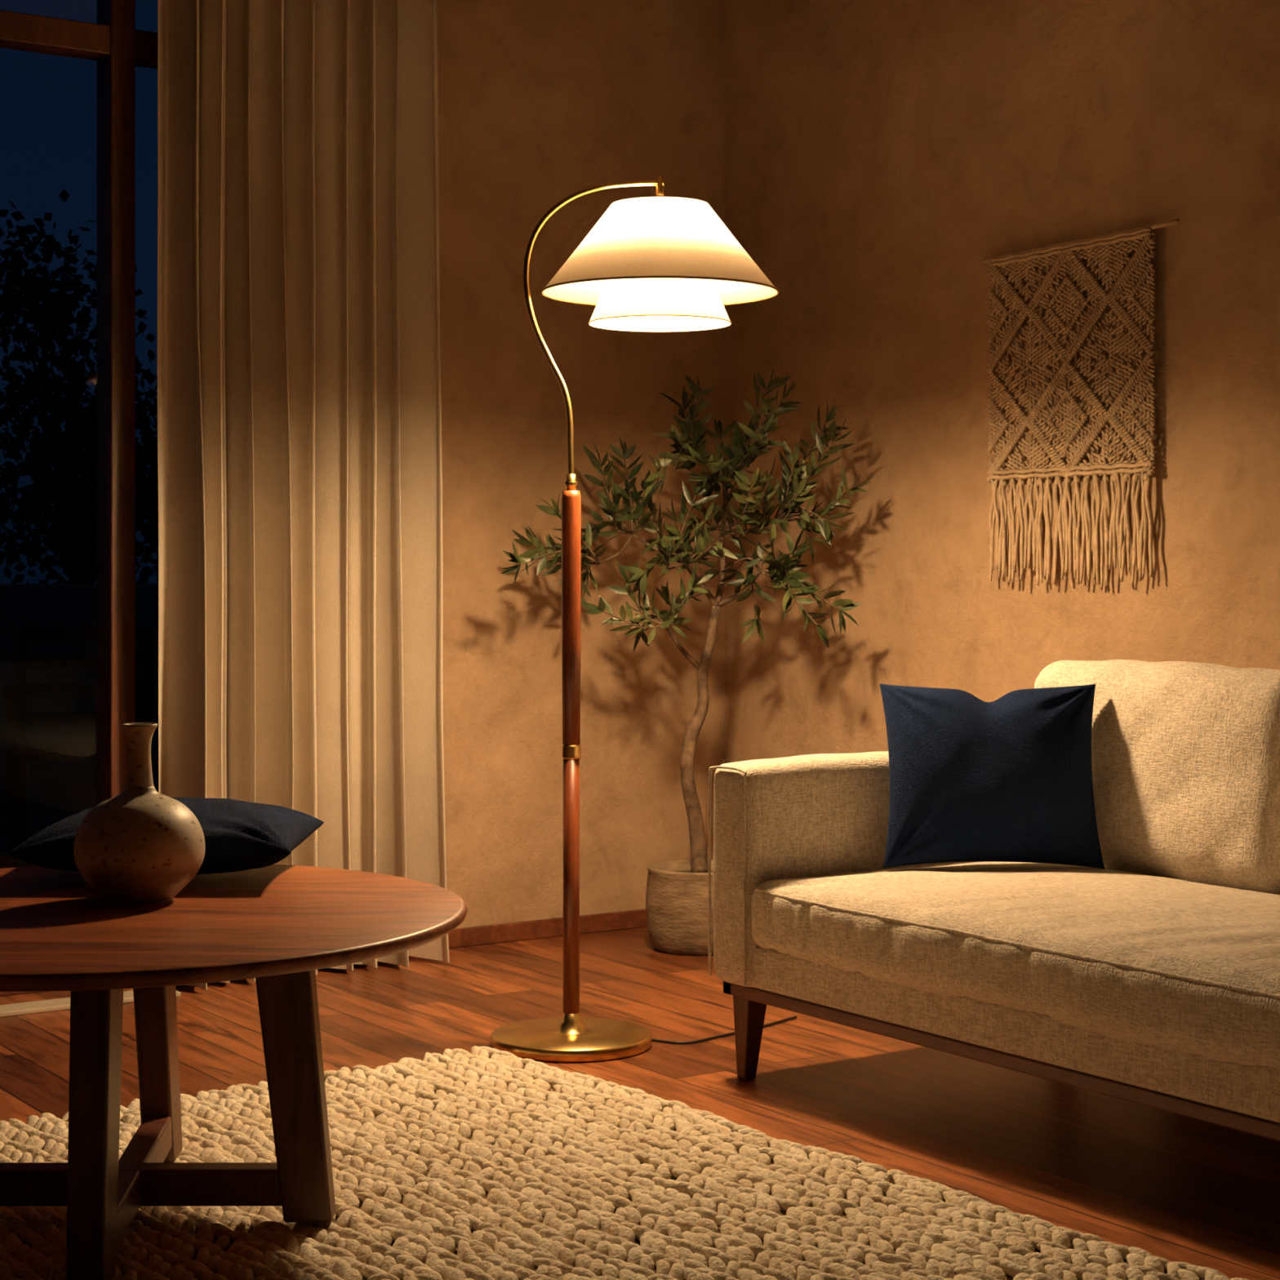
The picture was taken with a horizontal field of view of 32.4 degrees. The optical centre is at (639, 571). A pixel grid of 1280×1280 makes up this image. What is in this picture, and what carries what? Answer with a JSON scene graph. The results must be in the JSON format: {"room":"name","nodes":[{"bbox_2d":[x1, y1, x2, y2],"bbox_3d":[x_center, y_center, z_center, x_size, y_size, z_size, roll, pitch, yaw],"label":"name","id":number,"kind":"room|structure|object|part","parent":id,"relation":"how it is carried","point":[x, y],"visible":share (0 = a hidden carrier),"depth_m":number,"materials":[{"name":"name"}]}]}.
{"room":"living room","nodes":[
{"label":"living room","id":0,"kind":"room"},
{"bbox_2d":[437,0,724,928],"bbox_3d":[-2.015,-0.400,4.906,5.382,2.800,0.120,0,0,-34],"label":"wall","id":1,"kind":"structure","parent":0,"point":[541,103],"depth_m":6.04,"materials":[{"name":"paint"}]},
{"bbox_2d":[0,0,157,996],"bbox_3d":[-2.195,-0.360,4.759,2.920,2.720,0.100,0,0,-34],"label":"frame","id":2,"kind":"object","parent":1,"relation":"attached to","point":[117,47],"visible":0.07,"depth_m":5.34,"materials":[{"name":"brown wood"}]},
{"bbox_2d":[157,0,449,989],"bbox_3d":[-1.738,-0.342,4.784,3.299,2.660,0.205,0,0,-36],"label":"curtain","id":3,"kind":"object","parent":1,"relation":"hanging from","point":[300,463],"visible":0.89,"depth_m":5.44,"materials":[{"name":"fabric"}]},
{"bbox_2d":[448,908,646,948],"bbox_3d":[-0.356,0.975,5.952,1.462,0.050,0.014,0,0,-34],"label":"baseboard","id":4,"kind":"structure","parent":1,"relation":"attached to","point":[636,918],"depth_m":6.00,"materials":[{"name":"brown wood"}]},
{"bbox_2d":[0,926,1279,1279],"bbox_3d":[-0.095,1.050,2.081,5.582,0.100,6.950,0,0,-34],"label":"floor","id":5,"kind":"structure","parent":0,"point":[1172,1187],"depth_m":4.30,"materials":[{"name":"brown wood"}]},
{"bbox_2d":[0,990,181,1017],"bbox_3d":[-2.185,0.994,4.479,2.620,0.012,0.085,0,0,-34],"label":"trim","id":6,"kind":"structure","parent":5,"relation":"on","point":[59,1004],"depth_m":5.02,"materials":[{"name":"wood"}]},
{"bbox_2d":[0,1045,1248,1279],"bbox_3d":[-0.534,0.984,2.831,2.474,0.030,2.504,0,0,-37],"label":"rug","id":7,"kind":"object","parent":5,"relation":"on","point":[486,1162],"visible":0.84,"depth_m":3.39,"materials":[{"name":"fabric"}]},
{"bbox_2d":[0,864,467,1279],"bbox_3d":[-0.800,0.737,3.300,1.080,0.464,1.080,0,0,0],"label":"coffee table","id":8,"kind":"object","parent":7,"relation":"on","point":[274,925],"visible":0.92,"depth_m":3.27,"materials":[{"name":"brown wood"}]},
{"bbox_2d":[73,722,204,904],"bbox_3d":[-0.768,0.369,3.385,0.197,0.271,0.197,0,0,-34],"label":"ceramic vase","id":9,"kind":"object","parent":8,"relation":"on","point":[140,845],"visible":1,"depth_m":3.32,"materials":[{"name":"brown ceramic"}]},
{"bbox_2d":[7,797,324,874],"bbox_3d":[-0.775,0.441,3.665,0.448,0.127,0.372,0,1,0],"label":"throw pillow","id":10,"kind":"object","parent":8,"relation":"on","point":[239,835],"visible":0.64,"depth_m":3.52,"materials":[{"name":"blue fabric"}]},
{"bbox_2d":[490,176,796,1062],"bbox_3d":[0.018,0.084,4.664,0.666,1.832,0.530,0,0,0],"label":"floor lamp","id":11,"kind":"object","parent":5,"relation":"on","point":[660,263],"visible":0.98,"depth_m":4.59,"materials":[{"name":"gold metal"}]},
{"bbox_2d":[656,176,663,195],"bbox_3d":[0.041,-0.773,4.650,0.034,0.117,0.032,0,0,0],"label":"socket","id":12,"kind":"object","parent":11,"relation":"attached to","point":[660,180],"depth_m":4.64,"materials":[{"name":"gold metal"}]},
{"bbox_3d":[0.042,-0.681,4.650,0.498,0.187,0.498,0,0,0],"label":"lamp shade","id":13,"kind":"part","parent":11,"relation":"part of","materials":[{"name":"fabric"}]},
{"bbox_3d":[0.042,-0.582,4.650,0.300,0.117,0.300,0,0,0],"label":"lamp shade","id":14,"kind":"part","parent":11,"relation":"part of","materials":[{"name":"fabric"}]},
{"bbox_3d":[0.207,0.996,4.777,0.408,0.006,0.078,0,0,-37],"label":"cord","id":15,"kind":"part","parent":11,"relation":"part of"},
{"bbox_2d":[501,369,871,955],"bbox_3d":[0.121,0.244,5.747,0.944,1.511,0.517,0,0,0],"label":"tree","id":16,"kind":"object","parent":5,"relation":"on","point":[677,896],"visible":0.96,"depth_m":5.72,"materials":[{"name":"green plant"}]},
{"bbox_3d":[0.158,0.891,5.850,0.286,0.218,0.286,0,0,0],"label":"pot","id":17,"kind":"part","parent":16,"relation":"part of","materials":[{"name":"concrete"}]},
{"bbox_2d":[707,659,1279,1141],"bbox_3d":[1.228,0.588,3.670,1.069,0.824,2.408,0,0,-34],"label":"sofa","id":18,"kind":"object","parent":5,"relation":"on","point":[1151,977],"visible":0.8,"depth_m":4.06,"materials":[{"name":"fabric"}]},
{"bbox_3d":[0.581,0.595,4.597,1.001,0.448,0.147,0,0,-34],"label":"arm","id":19,"kind":"part","parent":18,"relation":"part of","materials":[{"name":"fabric"}]},
{"bbox_2d":[879,683,1104,869],"bbox_3d":[0.700,0.406,4.400,0.435,0.359,0.179,0,0,2],"label":"throw pillow","id":20,"kind":"object","parent":18,"relation":"on","point":[1008,778],"visible":1,"depth_m":4.34,"materials":[{"name":"blue fabric"}]},
{"bbox_3d":[1.213,0.823,3.659,0.940,0.026,2.350,0,0,-34],"label":"rail","id":21,"kind":"part","parent":18,"relation":"part of","materials":[{"name":"brown wood"}]},
{"bbox_2d":[751,861,1279,1070],"bbox_3d":[1.091,0.664,3.577,0.737,0.179,2.122,0,0,-34],"label":"seat cushion","id":22,"kind":"object","parent":18,"relation":"on","point":[1158,965],"depth_m":3.75,"materials":[{"name":"fabric"}]},
{"bbox_2d":[1035,659,1279,894],"bbox_3d":[1.062,0.401,4.417,0.224,0.440,0.709,11,-6,-34],"label":"cushion","id":23,"kind":"object","parent":18,"relation":"on","point":[1185,755],"depth_m":4.26,"materials":[{"name":"fabric"}]},
{"bbox_2d":[724,0,1279,763],"bbox_3d":[2.172,-0.400,3.622,0.100,2.800,6.950,0,0,-34],"label":"wall","id":24,"kind":"structure","parent":0,"point":[877,152],"depth_m":5.52,"materials":[{"name":"paint"}]},
{"bbox_2d":[982,218,1179,587],"bbox_3d":[1.022,-0.375,5.171,0.022,0.824,0.626,0,0,-34],"label":"wall hanging","id":25,"kind":"object","parent":24,"relation":"attached to","point":[1067,252],"depth_m":5.17,"materials":[{"name":"fabric"}]},
{"bbox_3d":[1.008,-0.497,5.192,0.020,0.562,0.544,0,0,-34],"label":"knotted panel","id":26,"kind":"part","parent":25,"relation":"part of","materials":[{"name":"fabric"}]},
{"label":"outside","id":27,"kind":"structure","parent":0,"visible":0},
{"bbox_3d":[-6.109,1.157,10.768,16.000,0.085,7.320,0,0,-34],"label":"lawn","id":28,"kind":"structure","parent":27,"visible":0},
{"bbox_2d":[0,188,158,583],"bbox_3d":[-3.018,-0.435,11.626,1.852,3.078,1.729,0,0,8],"label":"tree","id":29,"kind":"object","parent":28,"relation":"on","point":[74,512],"visible":0.73,"depth_m":11.29,"materials":[{"name":"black plant"}]},
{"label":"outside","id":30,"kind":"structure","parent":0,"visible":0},
{"bbox_3d":[-3.034,1.070,6.244,16.000,0.100,3.220,0,0,-34],"label":"patio","id":31,"kind":"object","parent":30,"visible":0},
{"bbox_2d":[3,626,155,868],"bbox_3d":[-1.954,0.610,7.718,0.490,0.820,0.478,0,0,-11],"label":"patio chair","id":32,"kind":"object","parent":31,"relation":"on","point":[19,749],"visible":0.77,"depth_m":7.85,"materials":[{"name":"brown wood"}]},
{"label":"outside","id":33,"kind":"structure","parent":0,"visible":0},
{"bbox_2d":[0,583,159,834],"bbox_3d":[-3.993,0.575,7.654,16.000,1.050,0.150,0,0,-34],"label":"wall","id":34,"kind":"structure","parent":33,"point":[57,790],"depth_m":8.71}
]}

